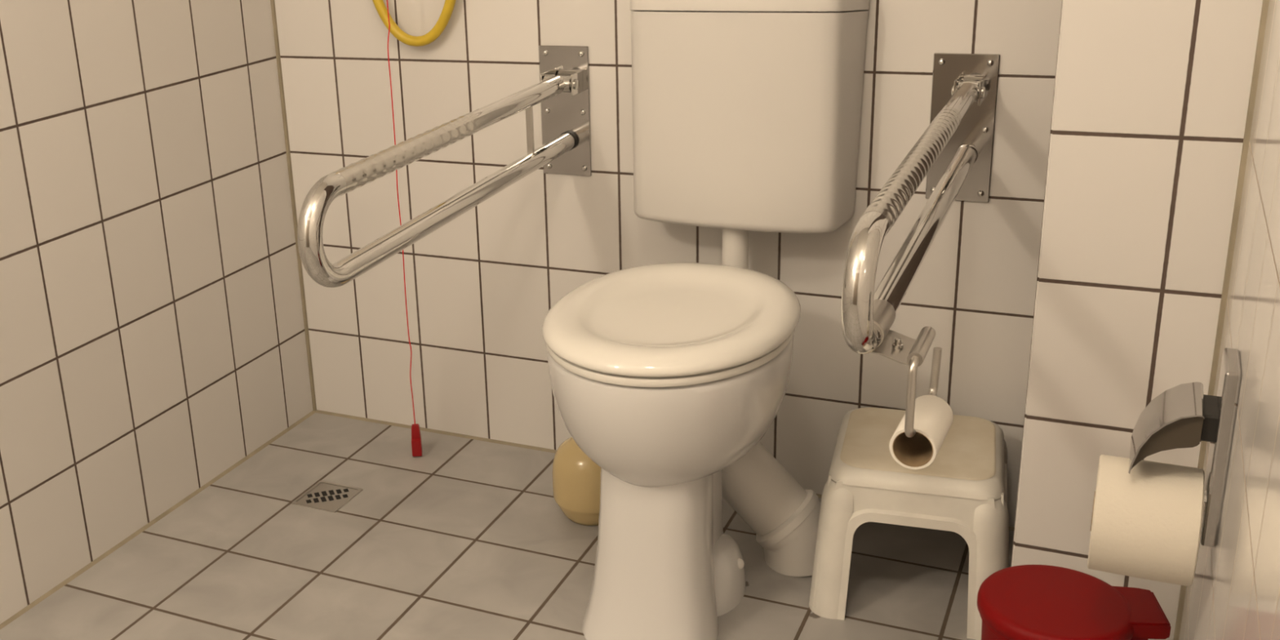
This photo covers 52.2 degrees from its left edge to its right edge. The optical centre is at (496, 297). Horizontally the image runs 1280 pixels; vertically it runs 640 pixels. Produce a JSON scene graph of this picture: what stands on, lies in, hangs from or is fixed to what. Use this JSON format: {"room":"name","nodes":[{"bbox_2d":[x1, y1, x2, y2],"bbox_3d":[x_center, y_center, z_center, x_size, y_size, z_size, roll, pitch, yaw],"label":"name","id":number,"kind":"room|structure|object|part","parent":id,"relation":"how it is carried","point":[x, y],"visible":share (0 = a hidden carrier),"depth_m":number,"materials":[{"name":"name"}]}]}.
{"room":"public restroom","nodes":[
{"label":"public restroom","id":0,"kind":"room"},
{"bbox_2d":[0,0,312,624],"bbox_3d":[-1.175,-0.418,1.255,0.100,2.400,3.000,7,21,26],"label":"wall","id":1,"kind":"structure","parent":0,"point":[153,340],"depth_m":2.31,"materials":[{"name":"tile"}]},
{"bbox_2d":[0,410,315,629],"bbox_3d":[-1.068,0.720,1.620,0.007,0.004,3.000,7,21,26],"label":"trim","id":2,"kind":"structure","parent":1,"relation":"attached to","point":[103,556],"depth_m":2.41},
{"bbox_2d":[0,413,1013,639],"bbox_3d":[-0.307,0.856,1.268,1.903,0.100,3.200,7,21,26],"label":"floor","id":3,"kind":"structure","parent":0,"point":[462,539],"depth_m":2.22,"materials":[{"name":"grey tile"}]},
{"bbox_2d":[292,480,362,512],"bbox_3d":[-0.325,0.383,2.490,0.099,0.002,0.099,7,21,26],"label":"floor drain","id":4,"kind":"object","parent":3,"relation":"on","point":[323,495],"visible":1,"depth_m":2.49,"materials":[{"name":"silver metal"}]},
{"bbox_2d":[552,436,600,525],"bbox_3d":[0.172,0.317,2.349,0.142,0.170,0.142,7,21,26],"label":"pot","id":5,"kind":"object","parent":3,"relation":"on","point":[575,477],"visible":0.4,"depth_m":2.30,"materials":[{"name":"plastic"}]},
{"bbox_2d":[542,262,800,639],"bbox_3d":[0.276,0.247,2.027,0.369,0.500,0.468,7,21,26],"label":"toilet","id":6,"kind":"object","parent":3,"relation":"on","point":[664,375],"visible":1,"depth_m":1.90,"materials":[{"name":"white ceramic"}]},
{"bbox_3d":[0.264,0.044,1.954,0.362,0.013,0.454,7,21,26],"label":"seat","id":7,"kind":"part","parent":6,"relation":"part of","materials":[{"name":"white plastic"}]},
{"bbox_3d":[0.264,0.022,1.950,0.369,0.025,0.468,7,21,26],"label":"lid","id":8,"kind":"part","parent":6,"relation":"part of","materials":[{"name":"white plastic"}]},
{"bbox_2d":[721,441,821,576],"bbox_3d":[0.458,0.337,2.176,0.225,0.224,0.127,7,21,26],"label":"pipe","id":9,"kind":"object","parent":6,"relation":"attached to","point":[784,516],"visible":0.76,"depth_m":2.13,"materials":[{"name":"white plastic"}]},
{"bbox_2d":[808,407,1008,639],"bbox_3d":[0.679,0.341,2.098,0.296,0.237,0.352,4,20,20],"label":"step stool","id":10,"kind":"object","parent":3,"relation":"on","point":[963,491],"visible":0.93,"depth_m":1.98,"materials":[{"name":"white plastic"}]},
{"bbox_3d":[0.523,0.389,2.021,0.061,0.212,0.077,7,21,26],"label":"leg","id":11,"kind":"part","parent":10,"relation":"part of","materials":[{"name":"white plastic"}]},
{"bbox_3d":[0.744,0.404,1.942,0.061,0.212,0.081,7,21,26],"label":"leg","id":12,"kind":"part","parent":10,"relation":"part of","materials":[{"name":"white plastic"}]},
{"bbox_3d":[0.836,0.317,2.184,0.061,0.212,0.077,7,21,26],"label":"leg","id":13,"kind":"part","parent":10,"relation":"part of","materials":[{"name":"white plastic"}]},
{"bbox_2d":[977,564,1171,639],"bbox_3d":[0.683,0.494,1.584,0.227,0.282,0.174,7,21,26],"label":"pedal bin","id":14,"kind":"object","parent":3,"relation":"on","point":[1021,602],"visible":1,"depth_m":1.53,"materials":[{"name":"red plastic"}]},
{"bbox_2d":[274,0,1062,527],"bbox_3d":[0.319,-0.808,2.165,1.903,2.400,0.100,7,21,26],"label":"wall","id":15,"kind":"structure","parent":0,"point":[482,287],"depth_m":2.41,"materials":[{"name":"tile"}]},
{"bbox_2d":[270,0,316,411],"bbox_3d":[-0.463,-0.879,2.490,0.006,2.400,0.006,7,21,26],"label":"trim","id":16,"kind":"structure","parent":15,"relation":"attached to","point":[272,2],"depth_m":2.72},
{"bbox_2d":[297,44,591,288],"bbox_3d":[-0.061,-0.210,2.023,0.097,0.239,0.850,7,21,26],"label":"grab rail","id":17,"kind":"object","parent":15,"relation":"attached to","point":[562,90],"visible":1,"depth_m":2.03,"materials":[{"name":"silver metal"}]},
{"bbox_3d":[0.127,-0.342,2.378,0.097,0.239,0.004,7,21,26],"label":"wall plate","id":18,"kind":"part","parent":17,"relation":"part of","materials":[{"name":"silver metal"}]},
{"bbox_2d":[315,409,1014,530],"bbox_3d":[0.257,0.329,2.557,1.484,0.004,0.007,7,21,26],"label":"trim","id":19,"kind":"structure","parent":15,"relation":"attached to","point":[1011,528],"depth_m":2.73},
{"bbox_2d":[630,0,869,233],"bbox_3d":[0.403,-0.316,2.160,0.393,0.414,0.134,7,21,26],"label":"cistern","id":20,"kind":"object","parent":15,"relation":"attached to","point":[747,113],"visible":1,"depth_m":2.10,"materials":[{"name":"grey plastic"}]},
{"bbox_2d":[721,231,748,269],"bbox_3d":[0.395,-0.020,2.209,0.045,0.176,0.130,7,21,26],"label":"pipe","id":21,"kind":"object","parent":20,"relation":"attached to","point":[735,246],"visible":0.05,"depth_m":2.21,"materials":[{"name":"white plastic"}]},
{"bbox_3d":[0.394,-0.485,2.102,0.393,0.049,0.134,7,21,26],"label":"lid","id":22,"kind":"part","parent":20,"relation":"part of","materials":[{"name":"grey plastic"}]},
{"bbox_2d":[840,53,999,354],"bbox_3d":[0.555,-0.137,1.715,0.099,0.239,0.866,7,21,26],"label":"grab rail","id":23,"kind":"object","parent":15,"relation":"attached to","point":[954,153],"visible":0.99,"depth_m":1.74,"materials":[{"name":"silver metal"}]},
{"bbox_2d":[871,299,942,437],"bbox_3d":[0.456,0.075,1.482,0.084,0.134,0.144,7,21,26],"label":"paper holder","id":24,"kind":"object","parent":23,"relation":"attached to","point":[897,347],"visible":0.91,"depth_m":1.45,"materials":[{"name":"silver metal"}]},
{"bbox_3d":[0.440,0.037,1.463,0.064,0.048,0.076,7,21,26],"label":"clamp plate","id":25,"kind":"part","parent":24,"relation":"part of","materials":[{"name":"silver metal"}]},
{"bbox_2d":[888,395,953,469],"bbox_3d":[0.490,0.155,1.491,0.055,0.052,0.100,7,21,26],"label":"paper roll","id":26,"kind":"object","parent":24,"relation":"hanging from","point":[933,416],"visible":0.85,"depth_m":1.48,"materials":[{"name":"white paper"}]},
{"bbox_3d":[0.485,0.094,1.474,0.014,0.100,0.144,8,22,29],"label":"rod","id":27,"kind":"part","parent":24,"relation":"part of","materials":[{"name":"silver metal"}]},
{"bbox_3d":[0.747,-0.271,2.077,0.099,0.239,0.004,7,21,26],"label":"wall plate","id":28,"kind":"part","parent":23,"relation":"part of","materials":[{"name":"silver metal"}]},
{"bbox_3d":[-0.173,-0.890,2.300,0.012,0.034,0.061,7,21,26],"label":"hook","id":29,"kind":"object","parent":15,"relation":"attached to","visible":0},
{"bbox_2d":[372,0,456,46],"bbox_3d":[-0.163,-0.689,2.369,0.216,0.457,0.026,5,21,23],"label":"hose","id":30,"kind":"object","parent":29,"relation":"hanging from","point":[448,7],"visible":1,"depth_m":2.43,"materials":[{"name":"yellow rubber"}]},
{"bbox_2d":[1010,0,1262,639],"bbox_3d":[0.870,-0.653,1.629,0.220,2.400,0.410,7,21,26],"label":"wall pillar","id":31,"kind":"structure","parent":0,"point":[1151,97],"depth_m":1.63,"materials":[{"name":"tile"}]},
{"bbox_2d":[1178,0,1279,639],"bbox_3d":[0.438,-0.233,0.471,0.100,2.400,3.000,7,21,26],"label":"wall","id":32,"kind":"structure","parent":0,"point":[1233,593],"depth_m":1.22,"materials":[{"name":"tile"}]},
{"bbox_2d":[1128,347,1241,546],"bbox_3d":[0.714,0.161,1.383,0.119,0.210,0.092,7,21,26],"label":"paper holder","id":33,"kind":"object","parent":32,"relation":"attached to","point":[1181,416],"visible":0.8,"depth_m":1.34,"materials":[{"name":"silver metal"}]},
{"bbox_2d":[1087,454,1204,586],"bbox_3d":[0.708,0.243,1.415,0.103,0.128,0.128,7,21,26],"label":"paper roll","id":34,"kind":"object","parent":33,"relation":"on","point":[1146,523],"visible":1,"depth_m":1.37,"materials":[{"name":"beige paper"}]},
{"bbox_3d":[0.763,0.159,1.364,0.015,0.199,0.075,7,21,26],"label":"wall plate","id":35,"kind":"part","parent":33,"relation":"part of","materials":[{"name":"silver metal"}]},
{"bbox_2d":[1173,0,1269,639],"bbox_3d":[0.873,-0.577,1.407,0.006,2.400,0.006,7,21,26],"label":"trim","id":36,"kind":"structure","parent":32,"relation":"attached to","point":[1265,2],"depth_m":1.58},
{"bbox_3d":[-0.431,-1.506,0.458,1.903,0.100,3.200,7,21,26],"label":"ceiling","id":37,"kind":"structure","parent":0,"visible":0},
{"bbox_2d":[386,0,422,456],"bbox_3d":[-0.221,-0.812,2.255,0.020,2.397,0.029,-3,19,-1],"label":"cord","id":38,"kind":"object","parent":37,"relation":"hanging from","point":[416,444],"visible":0.91,"depth_m":2.58,"materials":[{"name":"red fabric"}]}
]}

